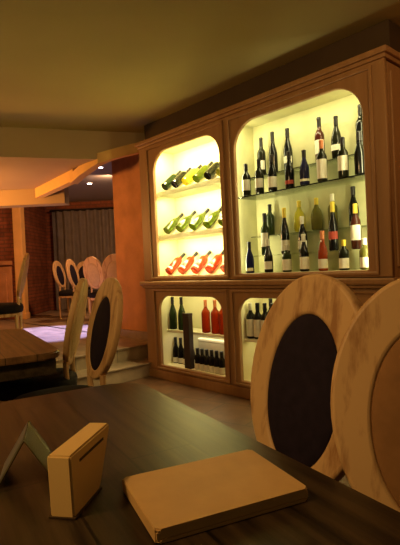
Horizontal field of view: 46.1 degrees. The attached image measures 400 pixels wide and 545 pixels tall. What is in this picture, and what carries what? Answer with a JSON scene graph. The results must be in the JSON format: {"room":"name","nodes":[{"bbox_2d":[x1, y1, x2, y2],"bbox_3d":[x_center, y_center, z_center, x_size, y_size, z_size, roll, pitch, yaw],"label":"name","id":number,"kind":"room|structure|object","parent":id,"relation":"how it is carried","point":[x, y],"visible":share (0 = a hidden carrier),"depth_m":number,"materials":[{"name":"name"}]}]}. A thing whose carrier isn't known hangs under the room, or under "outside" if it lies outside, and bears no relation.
{"room":"bar","nodes":[
{"label":"bar","id":0,"kind":"room"},
{"bbox_2d":[12,207,29,318],"bbox_3d":[-3.565,-0.358,9.316,0.230,2.560,0.260,-3,1,0],"label":"pillar","id":1,"kind":"structure","parent":0,"point":[17,213],"depth_m":9.22,"materials":[{"name":"orange paint"}]},
{"bbox_2d":[0,206,49,319],"bbox_3d":[-5.828,-0.264,10.245,4.380,2.560,1.900,-3,1,0],"label":"wall","id":2,"kind":"structure","parent":0,"point":[34,217],"depth_m":10.23,"materials":[{"name":"red brick"}]},
{"bbox_2d":[0,261,13,302],"bbox_3d":[-4.779,0.358,9.257,2.220,1.080,0.090,-3,1,0],"label":"trim","id":3,"kind":"structure","parent":2,"relation":"attached to","point":[6,275],"depth_m":9.24,"materials":[{"name":"paint"}]},
{"bbox_2d":[0,187,68,207],"bbox_3d":[-5.035,-1.211,7.067,6.050,0.640,0.240,-3,1,0],"label":"header","id":4,"kind":"object","parent":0,"point":[17,198],"visible":0.4,"depth_m":6.95,"materials":[{"name":"paint"}]},
{"bbox_2d":[0,127,96,189],"bbox_3d":[-4.615,-1.333,5.045,6.900,0.425,3.780,-3,1,0],"label":"ceiling","id":5,"kind":"structure","parent":0,"point":[30,158],"depth_m":5.24,"materials":[{"name":"paint"}]},
{"bbox_2d":[35,168,75,197],"bbox_3d":[-1.951,-1.189,6.363,0.100,0.150,1.458,-3,1,-37],"label":"trim","id":6,"kind":"structure","parent":5,"relation":"attached to","point":[62,181],"depth_m":6.31,"materials":[{"name":"paint"}]},
{"bbox_2d":[0,309,147,370],"bbox_3d":[-4.156,1.113,7.993,9.500,0.299,8.560,-3,1,-42],"label":"platform","id":7,"kind":"object","parent":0,"point":[48,326],"visible":0.07,"depth_m":6.54,"materials":[{"name":"tile"}]},
{"bbox_2d":[0,253,28,328],"bbox_3d":[-2.255,0.340,5.457,0.560,1.121,0.466,-3,1,-13],"label":"dining chair","id":8,"kind":"object","parent":7,"relation":"on","point":[7,309],"visible":0.98,"depth_m":5.34,"materials":[{"name":"brown wood"}]},
{"bbox_2d":[0,302,23,314],"bbox_3d":[-2.297,0.412,5.447,0.466,0.116,0.466,-3,1,-13],"label":"seat cushion","id":9,"kind":"object","parent":8,"relation":"on","point":[7,308],"depth_m":5.30,"materials":[{"name":"black fabric"}]},
{"bbox_2d":[52,261,85,318],"bbox_3d":[-2.540,0.317,9.157,0.560,1.121,0.466,-2,1,13],"label":"dining chair","id":10,"kind":"object","parent":7,"relation":"on","point":[58,271],"visible":0.84,"depth_m":9.09,"materials":[{"name":"brown wood"}]},
{"bbox_2d":[58,289,72,295],"bbox_3d":[-2.491,0.386,9.147,0.466,0.116,0.466,-2,1,13],"label":"seat cushion","id":11,"kind":"object","parent":10,"relation":"on","point":[64,292],"depth_m":8.94,"materials":[{"name":"black fabric"}]},
{"bbox_2d":[71,261,90,312],"bbox_3d":[-2.569,0.308,10.249,0.466,1.121,0.560,-3,1,0],"label":"dining chair","id":12,"kind":"object","parent":7,"relation":"on","point":[79,266],"visible":0.27,"depth_m":10.43,"materials":[{"name":"brown wood"}]},
{"bbox_2d":[66,259,97,308],"bbox_3d":[-2.089,0.303,8.464,0.560,1.121,0.466,-2,1,11],"label":"dining chair","id":13,"kind":"object","parent":7,"relation":"on","point":[71,269],"visible":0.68,"depth_m":8.41,"materials":[{"name":"brown wood"}]},
{"bbox_2d":[49,207,115,309],"bbox_3d":[-1.619,-0.375,11.016,3.700,2.345,0.152,-3,1,0],"label":"curtain","id":14,"kind":"object","parent":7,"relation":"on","point":[78,234],"visible":0.23,"depth_m":11.01,"materials":[{"name":"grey fabric"}]},
{"bbox_2d":[83,256,103,312],"bbox_3d":[-1.653,0.289,7.936,0.466,1.121,0.560,-2,1,25],"label":"dining chair","id":15,"kind":"object","parent":7,"relation":"on","point":[92,267],"visible":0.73,"depth_m":7.74,"materials":[{"name":"brown wood"}]},
{"bbox_2d":[89,291,97,297],"bbox_3d":[-1.630,0.358,7.980,0.466,0.116,0.466,-2,1,25],"label":"seat cushion","id":16,"kind":"object","parent":15,"relation":"on","point":[92,294],"depth_m":7.81,"materials":[{"name":"black fabric"}]},
{"bbox_2d":[102,254,116,279],"bbox_3d":[-1.269,0.277,7.306,0.466,1.121,0.560,-3,1,0],"label":"dining chair","id":17,"kind":"object","parent":7,"relation":"on","point":[109,269],"visible":0.27,"depth_m":7.06,"materials":[{"name":"brown wood"}]},
{"bbox_2d":[45,200,113,309],"bbox_3d":[-2.522,-0.424,11.295,11.000,2.560,0.200,-3,1,0],"label":"wall","id":18,"kind":"structure","parent":0,"point":[104,203],"depth_m":11.19,"materials":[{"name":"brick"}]},
{"bbox_2d":[68,162,112,201],"bbox_3d":[-2.581,-1.722,8.633,11.000,0.090,10.700,-3,1,0],"label":"ceiling","id":19,"kind":"structure","parent":0,"point":[101,189],"depth_m":9.44,"materials":[{"name":"paint"}]},
{"bbox_2d":[111,154,146,331],"bbox_3d":[0.987,-0.360,4.176,0.400,2.850,5.810,-3,1,-42],"label":"wall","id":20,"kind":"structure","parent":0,"point":[126,170],"depth_m":5.94,"materials":[{"name":"paint"}]},
{"bbox_2d":[56,343,147,361],"bbox_3d":[-1.799,0.897,4.371,3.540,0.018,0.060,-3,1,-42],"label":"trim","id":21,"kind":"structure","parent":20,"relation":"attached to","point":[145,344],"depth_m":5.19,"materials":[{"name":"wood"}]},
{"bbox_2d":[70,142,138,183],"bbox_3d":[-1.007,-1.337,5.509,1.271,0.443,0.460,-3,1,10],"label":"trim","id":22,"kind":"structure","parent":20,"relation":"attached to","point":[82,171],"depth_m":5.40,"materials":[{"name":"paint"}]},
{"bbox_2d":[96,131,144,152],"bbox_3d":[-0.612,-1.517,5.551,1.206,0.420,0.126,-3,1,-17],"label":"header","id":23,"kind":"object","parent":20,"relation":"attached to","point":[106,140],"visible":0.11,"depth_m":5.37,"materials":[{"name":"paint"}]},
{"bbox_2d":[120,329,147,340],"bbox_3d":[-0.782,0.780,5.877,0.026,0.100,0.900,-3,1,-42],"label":"baseboard","id":24,"kind":"structure","parent":20,"relation":"attached to","point":[134,334],"depth_m":5.92,"materials":[{"name":"wood"}]},
{"bbox_2d":[0,0,399,132],"bbox_3d":[-1.075,-1.629,2.194,14.000,0.110,7.420,-3,1,0],"label":"ceiling","id":25,"kind":"structure","parent":0,"point":[88,65],"depth_m":3.40,"materials":[{"name":"paint"}]},
{"bbox_2d":[122,376,350,487],"bbox_3d":[-0.947,1.194,6.261,14.000,0.120,15.500,-3,1,0],"label":"floor","id":26,"kind":"structure","parent":0,"point":[234,412],"depth_m":3.99,"materials":[{"name":"wood"}]},
{"bbox_2d":[0,329,59,381],"bbox_3d":[-1.408,0.813,2.837,0.860,0.750,1.380,-3,1,-29],"label":"dining table","id":27,"kind":"object","parent":26,"relation":"on","point":[23,355],"visible":0.88,"depth_m":2.43,"materials":[{"name":"brown wood"}]},
{"bbox_2d":[0,278,87,401],"bbox_3d":[-0.961,0.606,2.911,0.560,1.121,0.466,-3,1,-4],"label":"dining chair","id":28,"kind":"object","parent":26,"relation":"on","point":[65,376],"visible":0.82,"depth_m":2.77,"materials":[{"name":"brown wood"}]},
{"bbox_2d":[0,368,77,400],"bbox_3d":[-1.005,0.678,2.909,0.466,0.116,0.466,-3,1,-4],"label":"seat cushion","id":29,"kind":"object","parent":28,"relation":"on","point":[9,390],"depth_m":2.72,"materials":[{"name":"black fabric"}]},
{"bbox_2d":[14,277,122,399],"bbox_3d":[-0.675,0.598,2.412,0.560,1.121,0.466,-3,1,-32],"label":"dining chair","id":30,"kind":"object","parent":26,"relation":"on","point":[106,315],"visible":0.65,"depth_m":2.45,"materials":[{"name":"brown wood"}]},
{"bbox_2d":[14,385,92,399],"bbox_3d":[-0.712,0.670,2.388,0.466,0.116,0.466,-3,1,-32],"label":"seat cushion","id":31,"kind":"object","parent":30,"relation":"on","point":[70,387],"depth_m":2.45,"materials":[{"name":"black fabric"}]},
{"bbox_2d":[76,357,151,385],"bbox_3d":[-1.687,1.111,4.264,3.545,0.149,0.281,-3,1,-42],"label":"step","id":32,"kind":"structure","parent":26,"relation":"on","point":[125,375],"depth_m":4.92,"materials":[{"name":"stone"}]},
{"bbox_2d":[0,383,399,544],"bbox_3d":[-0.263,0.779,0.929,0.860,0.750,1.360,-3,1,-29],"label":"dining table","id":33,"kind":"object","parent":26,"relation":"on","point":[149,430],"visible":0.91,"depth_m":0.91,"materials":[{"name":"brown wood"}]},
{"bbox_2d":[0,421,52,483],"bbox_3d":[-0.352,0.363,0.958,0.106,0.086,0.120,-3,1,-15],"label":"card holder","id":34,"kind":"object","parent":33,"relation":"on","point":[29,435],"visible":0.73,"depth_m":0.94,"materials":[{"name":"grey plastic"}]},
{"bbox_2d":[47,423,108,519],"bbox_3d":[-0.212,0.349,0.846,0.048,0.104,0.167,-2,1,11],"label":"napkin holder","id":35,"kind":"object","parent":33,"relation":"on","point":[75,468],"visible":1,"depth_m":0.79,"materials":[{"name":"beige wood"}]},
{"bbox_2d":[122,449,307,543],"bbox_3d":[0.020,0.380,0.826,0.271,0.022,0.196,-3,1,-24],"label":"book","id":36,"kind":"object","parent":33,"relation":"on","point":[172,503],"visible":1,"depth_m":0.79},
{"bbox_2d":[135,19,399,399],"bbox_3d":[0.388,-0.281,4.241,0.395,2.745,2.945,-3,1,-42],"label":"wine cabinet","id":37,"kind":"object","parent":26,"relation":"on","point":[226,127],"visible":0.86,"depth_m":4.09,"materials":[{"name":"brown wood"}]},
{"bbox_2d":[161,170,181,189],"bbox_3d":[-0.297,-0.984,5.008,0.268,0.233,0.088,-3,1,-42],"label":"wine bottle","id":38,"kind":"object","parent":37,"relation":"on","point":[166,184],"visible":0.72,"depth_m":4.94,"materials":[{"name":"green glass"}]},
{"bbox_2d":[169,297,176,328],"bbox_3d":[-0.290,0.432,5.031,0.084,0.344,0.084,-2,1,28],"label":"wine bottle","id":39,"kind":"object","parent":37,"relation":"on","point":[172,314],"visible":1,"depth_m":5.00,"materials":[{"name":"green glass"}]},
{"bbox_2d":[163,213,183,233],"bbox_3d":[-0.277,-0.524,5.013,0.268,0.233,0.088,-3,1,-42],"label":"wine bottle","id":40,"kind":"object","parent":37,"relation":"on","point":[172,224],"visible":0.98,"depth_m":4.96,"materials":[{"name":"green glass"}]},
{"bbox_2d":[165,253,185,274],"bbox_3d":[-0.257,-0.095,5.017,0.268,0.233,0.088,-3,1,-42],"label":"wine bottle","id":41,"kind":"object","parent":37,"relation":"in","point":[177,261],"visible":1,"depth_m":4.96,"materials":[{"name":"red glass"}]},
{"bbox_2d":[173,337,177,362],"bbox_3d":[-0.259,0.832,5.053,0.072,0.274,0.073,-2,1,19],"label":"wine bottle","id":42,"kind":"object","parent":37,"relation":"in","point":[175,348],"visible":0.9,"depth_m":5.03,"materials":[{"name":"black glass"}]},
{"bbox_2d":[178,338,183,363],"bbox_3d":[-0.202,0.830,4.990,0.072,0.274,0.073,-2,1,19],"label":"wine bottle","id":43,"kind":"object","parent":37,"relation":"in","point":[180,349],"visible":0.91,"depth_m":4.96,"materials":[{"name":"black glass"}]},
{"bbox_2d":[178,297,184,329],"bbox_3d":[-0.191,0.429,4.922,0.084,0.344,0.084,-2,1,22],"label":"wine bottle","id":44,"kind":"object","parent":37,"relation":"on","point":[181,308],"visible":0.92,"depth_m":4.89,"materials":[{"name":"green glass"}]},
{"bbox_2d":[171,168,191,187],"bbox_3d":[-0.187,-0.988,4.886,0.268,0.233,0.088,-3,1,-42],"label":"wine bottle","id":45,"kind":"object","parent":37,"relation":"on","point":[176,182],"visible":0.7,"depth_m":4.82,"materials":[{"name":"black glass"}]},
{"bbox_2d":[176,211,195,231],"bbox_3d":[-0.138,-0.529,4.860,0.268,0.233,0.088,-3,1,-42],"label":"wine bottle","id":46,"kind":"object","parent":37,"relation":"on","point":[184,222],"visible":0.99,"depth_m":4.80,"materials":[{"name":"green glass"}]},
{"bbox_2d":[178,252,197,273],"bbox_3d":[-0.119,-0.099,4.864,0.268,0.233,0.088,-3,1,-42],"label":"wine bottle","id":47,"kind":"object","parent":37,"relation":"in","point":[189,261],"visible":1,"depth_m":4.81,"materials":[{"name":"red glass"}]},
{"bbox_2d":[182,313,194,368],"bbox_3d":[-0.116,0.687,4.736,0.060,0.555,0.094,-3,1,-42],"label":"carton","id":48,"kind":"object","parent":37,"relation":"in","point":[187,317],"visible":1,"depth_m":4.71,"materials":[{"name":"brown cardboard"}]},
{"bbox_2d":[157,177,220,197],"bbox_3d":[-0.008,-0.848,4.717,0.254,0.045,1.075,-3,1,-42],"label":"shelf","id":49,"kind":"object","parent":37,"relation":"attached to","point":[204,187],"depth_m":4.75,"materials":[{"name":"white wood"}]},
{"bbox_2d":[159,227,222,239],"bbox_3d":[0.013,-0.389,4.721,0.254,0.045,1.075,-3,1,-42],"label":"shelf","id":50,"kind":"object","parent":37,"relation":"attached to","point":[214,232],"depth_m":4.74,"materials":[{"name":"white wood"}]},
{"bbox_2d":[181,164,201,185],"bbox_3d":[-0.076,-0.991,4.764,0.268,0.233,0.088,-3,1,-42],"label":"wine bottle","id":51,"kind":"object","parent":37,"relation":"on","point":[187,179],"visible":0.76,"depth_m":4.70,"materials":[{"name":"yellow glass"}]},
{"bbox_2d":[167,328,223,337],"bbox_3d":[0.051,0.605,4.761,0.224,0.025,0.946,-3,1,-42],"label":"shelf","id":52,"kind":"object","parent":37,"relation":"attached to","point":[196,331],"depth_m":4.76,"materials":[{"name":"white paint"}]},
{"bbox_2d":[195,348,199,369],"bbox_3d":[-0.022,0.855,4.667,0.062,0.213,0.063,-2,1,13],"label":"wine bottle","id":53,"kind":"object","parent":37,"relation":"in","point":[197,355],"visible":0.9,"depth_m":4.64,"materials":[{"name":"black glass"}]},
{"bbox_2d":[189,208,209,230],"bbox_3d":[0.000,-0.534,4.707,0.268,0.233,0.088,-3,1,-42],"label":"wine bottle","id":54,"kind":"object","parent":37,"relation":"on","point":[198,220],"visible":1,"depth_m":4.65,"materials":[{"name":"green glass"}]},
{"bbox_2d":[191,250,211,273],"bbox_3d":[0.020,-0.104,4.712,0.268,0.233,0.088,-3,1,-42],"label":"wine bottle","id":55,"kind":"object","parent":37,"relation":"in","point":[200,263],"visible":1,"depth_m":4.66,"materials":[{"name":"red glass"}]},
{"bbox_2d":[199,348,204,370],"bbox_3d":[0.024,0.853,4.616,0.062,0.213,0.063,-2,1,13],"label":"wine bottle","id":56,"kind":"object","parent":37,"relation":"in","point":[201,357],"visible":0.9,"depth_m":4.59,"materials":[{"name":"black glass"}]},
{"bbox_2d":[192,161,212,182],"bbox_3d":[0.035,-0.995,4.642,0.268,0.233,0.088,-3,1,-42],"label":"wine bottle","id":57,"kind":"object","parent":37,"relation":"on","point":[198,176],"visible":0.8,"depth_m":4.58,"materials":[{"name":"green glass"}]},
{"bbox_2d":[201,300,210,332],"bbox_3d":[0.058,0.430,4.651,0.088,0.324,0.088,-2,1,40],"label":"wine bottle","id":58,"kind":"object","parent":37,"relation":"on","point":[205,314],"visible":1,"depth_m":4.62,"materials":[{"name":"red glass"}]},
{"bbox_2d":[204,349,209,371],"bbox_3d":[0.069,0.852,4.566,0.062,0.213,0.063,-2,1,13],"label":"wine bottle","id":59,"kind":"object","parent":37,"relation":"in","point":[206,358],"visible":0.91,"depth_m":4.54,"materials":[{"name":"black glass"}]},
{"bbox_2d":[198,336,224,358],"bbox_3d":[0.211,0.801,4.623,0.176,0.300,0.476,-3,1,-42],"label":"box","id":60,"kind":"object","parent":37,"relation":"in","point":[209,342],"visible":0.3,"depth_m":4.61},
{"bbox_2d":[204,162,219,179],"bbox_3d":[0.146,-0.999,4.520,0.268,0.233,0.088,-3,1,-42],"label":"wine bottle","id":61,"kind":"object","parent":37,"relation":"on","point":[210,172],"visible":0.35,"depth_m":4.45,"materials":[{"name":"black glass"}]},
{"bbox_2d":[209,350,214,372],"bbox_3d":[0.115,0.850,4.515,0.062,0.213,0.063,-2,1,13],"label":"wine bottle","id":62,"kind":"object","parent":37,"relation":"in","point":[211,358],"visible":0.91,"depth_m":4.49,"materials":[{"name":"black glass"}]},
{"bbox_2d":[203,207,221,228],"bbox_3d":[0.139,-0.539,4.555,0.268,0.233,0.088,-3,1,-42],"label":"wine bottle","id":63,"kind":"object","parent":37,"relation":"on","point":[213,217],"visible":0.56,"depth_m":4.50,"materials":[{"name":"green glass"}]},
{"bbox_2d":[205,251,223,273],"bbox_3d":[0.158,-0.109,4.559,0.268,0.233,0.088,-3,1,-42],"label":"wine bottle","id":64,"kind":"object","parent":37,"relation":"in","point":[216,260],"visible":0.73,"depth_m":4.50,"materials":[{"name":"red glass"}]},
{"bbox_2d":[211,300,218,333],"bbox_3d":[0.148,0.427,4.551,0.088,0.324,0.088,-2,1,40],"label":"wine bottle","id":65,"kind":"object","parent":37,"relation":"on","point":[214,313],"visible":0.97,"depth_m":4.52,"materials":[{"name":"red glass"}]},
{"bbox_2d":[214,350,219,373],"bbox_3d":[0.161,0.849,4.465,0.062,0.213,0.063,-2,1,13],"label":"wine bottle","id":66,"kind":"object","parent":37,"relation":"in","point":[216,359],"visible":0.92,"depth_m":4.44,"materials":[{"name":"black glass"}]},
{"bbox_2d":[216,166,219,176],"bbox_3d":[0.257,-1.003,4.397,0.268,0.233,0.088,-3,1,-42],"label":"wine bottle","id":67,"kind":"object","parent":37,"relation":"on","point":[218,168],"visible":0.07,"depth_m":4.33,"materials":[{"name":"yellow glass"}]},
{"bbox_2d":[218,308,223,334],"bbox_3d":[0.219,0.425,4.473,0.088,0.324,0.088,-2,1,34],"label":"wine bottle","id":68,"kind":"object","parent":37,"relation":"on","point":[220,314],"visible":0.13,"depth_m":4.44,"materials":[{"name":"red glass"}]},
{"bbox_2d":[219,351,224,374],"bbox_3d":[0.206,0.847,4.415,0.062,0.213,0.063,-2,1,13],"label":"wine bottle","id":69,"kind":"object","parent":37,"relation":"in","point":[221,360],"visible":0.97,"depth_m":4.39,"materials":[{"name":"black glass"}]},
{"bbox_2d":[242,164,250,195],"bbox_3d":[0.405,-0.808,4.112,0.076,0.284,0.077,-2,1,30],"label":"wine bottle","id":70,"kind":"object","parent":37,"relation":"on","point":[246,178],"visible":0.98,"depth_m":4.08,"materials":[{"name":"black glass"}]},
{"bbox_2d":[246,302,253,338],"bbox_3d":[0.449,0.422,4.152,0.080,0.314,0.081,-2,1,13],"label":"wine bottle","id":71,"kind":"object","parent":37,"relation":"on","point":[249,318],"visible":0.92,"depth_m":4.12,"materials":[{"name":"black glass"}]},
{"bbox_2d":[246,242,254,272],"bbox_3d":[0.434,-0.132,4.112,0.074,0.274,0.075,-2,1,37],"label":"wine bottle","id":72,"kind":"object","parent":37,"relation":"in","point":[249,256],"visible":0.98,"depth_m":4.09,"materials":[{"name":"blue glass"}]},
{"bbox_2d":[244,338,257,342],"bbox_3d":[0.897,0.576,3.794,0.269,0.025,1.216,-3,1,-42],"label":"shelf","id":73,"kind":"object","parent":37,"relation":"attached to","point":[246,340],"depth_m":4.12,"materials":[{"name":"white paint"}]},
{"bbox_2d":[253,303,260,338],"bbox_3d":[0.504,0.420,4.091,0.080,0.314,0.081,-2,1,13],"label":"wine bottle","id":74,"kind":"object","parent":37,"relation":"on","point":[257,316],"visible":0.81,"depth_m":4.06,"materials":[{"name":"black glass"}]},
{"bbox_2d":[255,159,263,193],"bbox_3d":[0.504,-0.817,4.002,0.076,0.294,0.077,-2,1,36],"label":"wine bottle","id":75,"kind":"object","parent":37,"relation":"on","point":[259,175],"visible":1,"depth_m":3.97,"materials":[{"name":"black glass"}]},
{"bbox_2d":[257,137,266,173],"bbox_3d":[0.546,-1.024,4.175,0.076,0.344,0.077,-2,1,41],"label":"wine bottle","id":76,"kind":"object","parent":37,"relation":"on","point":[261,154],"visible":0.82,"depth_m":4.14,"materials":[{"name":"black glass"}]},
{"bbox_2d":[261,303,267,327],"bbox_3d":[0.560,0.418,4.029,0.080,0.314,0.081,-2,1,13],"label":"wine bottle","id":77,"kind":"object","parent":37,"relation":"on","point":[263,316],"visible":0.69,"depth_m":4.01,"materials":[{"name":"black glass"}]},
{"bbox_2d":[261,213,269,254],"bbox_3d":[0.566,-0.334,4.090,0.074,0.365,0.075,-2,1,40],"label":"wine bottle","id":78,"kind":"object","parent":37,"relation":"on","point":[264,229],"visible":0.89,"depth_m":4.06,"materials":[{"name":"green glass"}]},
{"bbox_2d":[264,239,272,272],"bbox_3d":[0.575,-0.142,3.957,0.074,0.284,0.075,-2,1,34],"label":"wine bottle","id":79,"kind":"object","parent":37,"relation":"in","point":[268,258],"visible":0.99,"depth_m":3.93,"materials":[{"name":"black glass"}]},
{"bbox_2d":[266,204,274,234],"bbox_3d":[0.621,-0.466,4.164,0.074,0.274,0.074,-2,1,31],"label":"wine bottle","id":80,"kind":"object","parent":37,"relation":"on","point":[269,217],"visible":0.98,"depth_m":4.13,"materials":[{"name":"green glass"}]},
{"bbox_2d":[268,154,276,191],"bbox_3d":[0.598,-0.825,3.898,0.076,0.304,0.077,-2,1,18],"label":"wine bottle","id":81,"kind":"object","parent":37,"relation":"on","point":[272,175],"visible":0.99,"depth_m":3.87,"materials":[{"name":"black glass"}]},
{"bbox_2d":[269,131,277,171],"bbox_3d":[0.633,-1.037,4.079,0.076,0.365,0.076,-2,1,26],"label":"wine bottle","id":82,"kind":"object","parent":37,"relation":"on","point":[272,150],"visible":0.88,"depth_m":4.06,"materials":[{"name":"black glass"}]},
{"bbox_2d":[280,208,289,253],"bbox_3d":[0.709,-0.349,3.932,0.074,0.385,0.075,-3,1,10],"label":"wine bottle","id":83,"kind":"object","parent":37,"relation":"on","point":[284,233],"visible":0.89,"depth_m":3.91,"materials":[{"name":"black glass"}]},
{"bbox_2d":[282,244,291,271],"bbox_3d":[0.704,-0.116,3.816,0.074,0.223,0.075,-2,1,19],"label":"wine bottle","id":84,"kind":"object","parent":37,"relation":"in","point":[286,257],"visible":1,"depth_m":3.79,"materials":[{"name":"green glass"}]},
{"bbox_2d":[284,128,292,169],"bbox_3d":[0.741,-1.036,3.960,0.076,0.355,0.077,-2,1,40],"label":"wine bottle","id":85,"kind":"object","parent":37,"relation":"on","point":[287,147],"visible":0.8,"depth_m":3.94,"materials":[{"name":"black glass"}]},
{"bbox_2d":[285,151,294,187],"bbox_3d":[0.716,-0.824,3.769,0.076,0.294,0.077,-2,1,39],"label":"wine bottle","id":86,"kind":"object","parent":37,"relation":"on","point":[289,170],"visible":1,"depth_m":3.74,"materials":[{"name":"black glass"}]},
{"bbox_2d":[294,201,305,231],"bbox_3d":[0.831,-0.469,3.933,0.097,0.264,0.097,-2,1,12],"label":"wine bottle","id":87,"kind":"object","parent":37,"relation":"on","point":[299,212],"visible":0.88,"depth_m":3.91,"materials":[{"name":"yellow glass"}]},
{"bbox_2d":[238,173,364,200],"bbox_3d":[0.859,-0.678,3.772,0.254,0.010,1.292,-3,1,-42],"label":"glass shelf","id":88,"kind":"object","parent":37,"relation":"attached to","point":[355,180],"depth_m":3.82,"materials":[{"name":"clear glass"}]},
{"bbox_2d":[298,216,307,252],"bbox_3d":[0.829,-0.307,3.801,0.074,0.294,0.075,-2,1,31],"label":"wine bottle","id":89,"kind":"object","parent":37,"relation":"on","point":[302,230],"visible":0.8,"depth_m":3.78,"materials":[{"name":"black glass"}]},
{"bbox_2d":[299,234,309,271],"bbox_3d":[0.817,-0.155,3.690,0.074,0.294,0.075,-3,1,7],"label":"wine bottle","id":90,"kind":"object","parent":37,"relation":"in","point":[304,254],"visible":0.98,"depth_m":3.67,"materials":[{"name":"black glass"}]},
{"bbox_2d":[299,150,309,184],"bbox_3d":[0.812,-0.818,3.663,0.076,0.274,0.077,-2,1,22],"label":"wine bottle","id":91,"kind":"object","parent":37,"relation":"on","point":[304,168],"visible":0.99,"depth_m":3.63,"materials":[{"name":"blue glass"}]},
{"bbox_2d":[311,198,322,229],"bbox_3d":[0.945,-0.473,3.807,0.097,0.264,0.097,-2,1,35],"label":"wine bottle","id":92,"kind":"object","parent":37,"relation":"on","point":[316,215],"visible":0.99,"depth_m":3.77,"materials":[{"name":"green glass"}]},
{"bbox_2d":[314,117,324,160],"bbox_3d":[0.949,-1.048,3.730,0.076,0.365,0.077,-2,1,39],"label":"wine bottle","id":93,"kind":"object","parent":37,"relation":"on","point":[319,135],"visible":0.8,"depth_m":3.71,"materials":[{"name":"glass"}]},
{"bbox_2d":[316,140,327,181],"bbox_3d":[0.918,-0.842,3.545,0.076,0.314,0.077,-2,1,28],"label":"wine bottle","id":94,"kind":"object","parent":37,"relation":"on","point":[322,175],"visible":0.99,"depth_m":3.52,"materials":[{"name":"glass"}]},
{"bbox_2d":[318,231,328,270],"bbox_3d":[0.931,-0.165,3.564,0.074,0.304,0.075,-2,1,21],"label":"wine bottle","id":95,"kind":"object","parent":37,"relation":"in","point":[322,251],"visible":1,"depth_m":3.54,"materials":[{"name":"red glass"}]},
{"bbox_2d":[328,194,337,225],"bbox_3d":[1.044,-0.481,3.698,0.074,0.274,0.074,-2,1,20],"label":"wine bottle","id":96,"kind":"object","parent":37,"relation":"on","point":[331,195],"visible":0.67,"depth_m":3.68,"materials":[{"name":"green glass"}]},
{"bbox_2d":[328,201,338,250],"bbox_3d":[1.017,-0.354,3.592,0.074,0.375,0.075,-2,1,37],"label":"wine bottle","id":97,"kind":"object","parent":37,"relation":"on","point":[333,237],"visible":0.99,"depth_m":3.57,"materials":[{"name":"black glass"}]},
{"bbox_2d":[331,116,340,158],"bbox_3d":[1.050,-1.037,3.619,0.082,0.334,0.083,-2,1,26],"label":"wine bottle","id":98,"kind":"object","parent":37,"relation":"on","point":[335,140],"visible":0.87,"depth_m":3.59,"materials":[{"name":"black glass"}]},
{"bbox_2d":[337,137,348,177],"bbox_3d":[1.038,-0.836,3.413,0.076,0.294,0.077,-2,1,40],"label":"wine bottle","id":99,"kind":"object","parent":37,"relation":"on","point":[343,160],"visible":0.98,"depth_m":3.38,"materials":[{"name":"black glass"}]},
{"bbox_2d":[339,240,349,269],"bbox_3d":[1.051,-0.128,3.433,0.074,0.223,0.075,-2,1,27],"label":"wine bottle","id":100,"kind":"object","parent":37,"relation":"in","point":[344,264],"visible":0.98,"depth_m":3.41,"materials":[{"name":"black glass"}]},
{"bbox_2d":[349,186,358,225],"bbox_3d":[1.165,-0.500,3.564,0.074,0.304,0.074,-2,1,18],"label":"wine bottle","id":101,"kind":"object","parent":37,"relation":"on","point":[353,200],"visible":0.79,"depth_m":3.55,"materials":[{"name":"black glass"}]},
{"bbox_2d":[350,203,361,248],"bbox_3d":[1.144,-0.339,3.453,0.074,0.334,0.075,-2,1,38],"label":"wine bottle","id":102,"kind":"object","parent":37,"relation":"on","point":[355,224],"visible":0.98,"depth_m":3.43,"materials":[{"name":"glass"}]},
{"bbox_2d":[354,131,364,174],"bbox_3d":[1.126,-0.844,3.317,0.076,0.304,0.076,-2,1,23],"label":"wine bottle","id":103,"kind":"object","parent":37,"relation":"on","point":[359,150],"visible":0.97,"depth_m":3.29,"materials":[{"name":"black glass"}]},
{"bbox_2d":[355,104,363,147],"bbox_3d":[1.187,-1.057,3.467,0.076,0.365,0.076,-2,1,11],"label":"wine bottle","id":104,"kind":"object","parent":37,"relation":"on","point":[359,124],"visible":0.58,"depth_m":3.44,"materials":[{"name":"black glass"}]},
{"bbox_2d":[359,238,368,269],"bbox_3d":[1.161,-0.132,3.313,0.074,0.223,0.075,-3,1,6],"label":"wine bottle","id":105,"kind":"object","parent":37,"relation":"in","point":[363,252],"visible":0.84,"depth_m":3.29,"materials":[{"name":"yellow glass"}]},
{"bbox_2d":[250,274,361,481],"bbox_3d":[0.116,0.574,1.100,0.560,1.121,0.466,-3,1,-33],"label":"dining chair","id":106,"kind":"object","parent":26,"relation":"on","point":[300,337],"visible":0.59,"depth_m":1.19,"materials":[{"name":"brown wood"}]},
{"bbox_2d":[330,278,399,511],"bbox_3d":[0.400,0.565,0.727,0.466,1.121,0.560,-2,1,22],"label":"dining chair","id":107,"kind":"object","parent":26,"relation":"on","point":[365,385],"visible":0.93,"depth_m":0.95,"materials":[{"name":"brown wood"}]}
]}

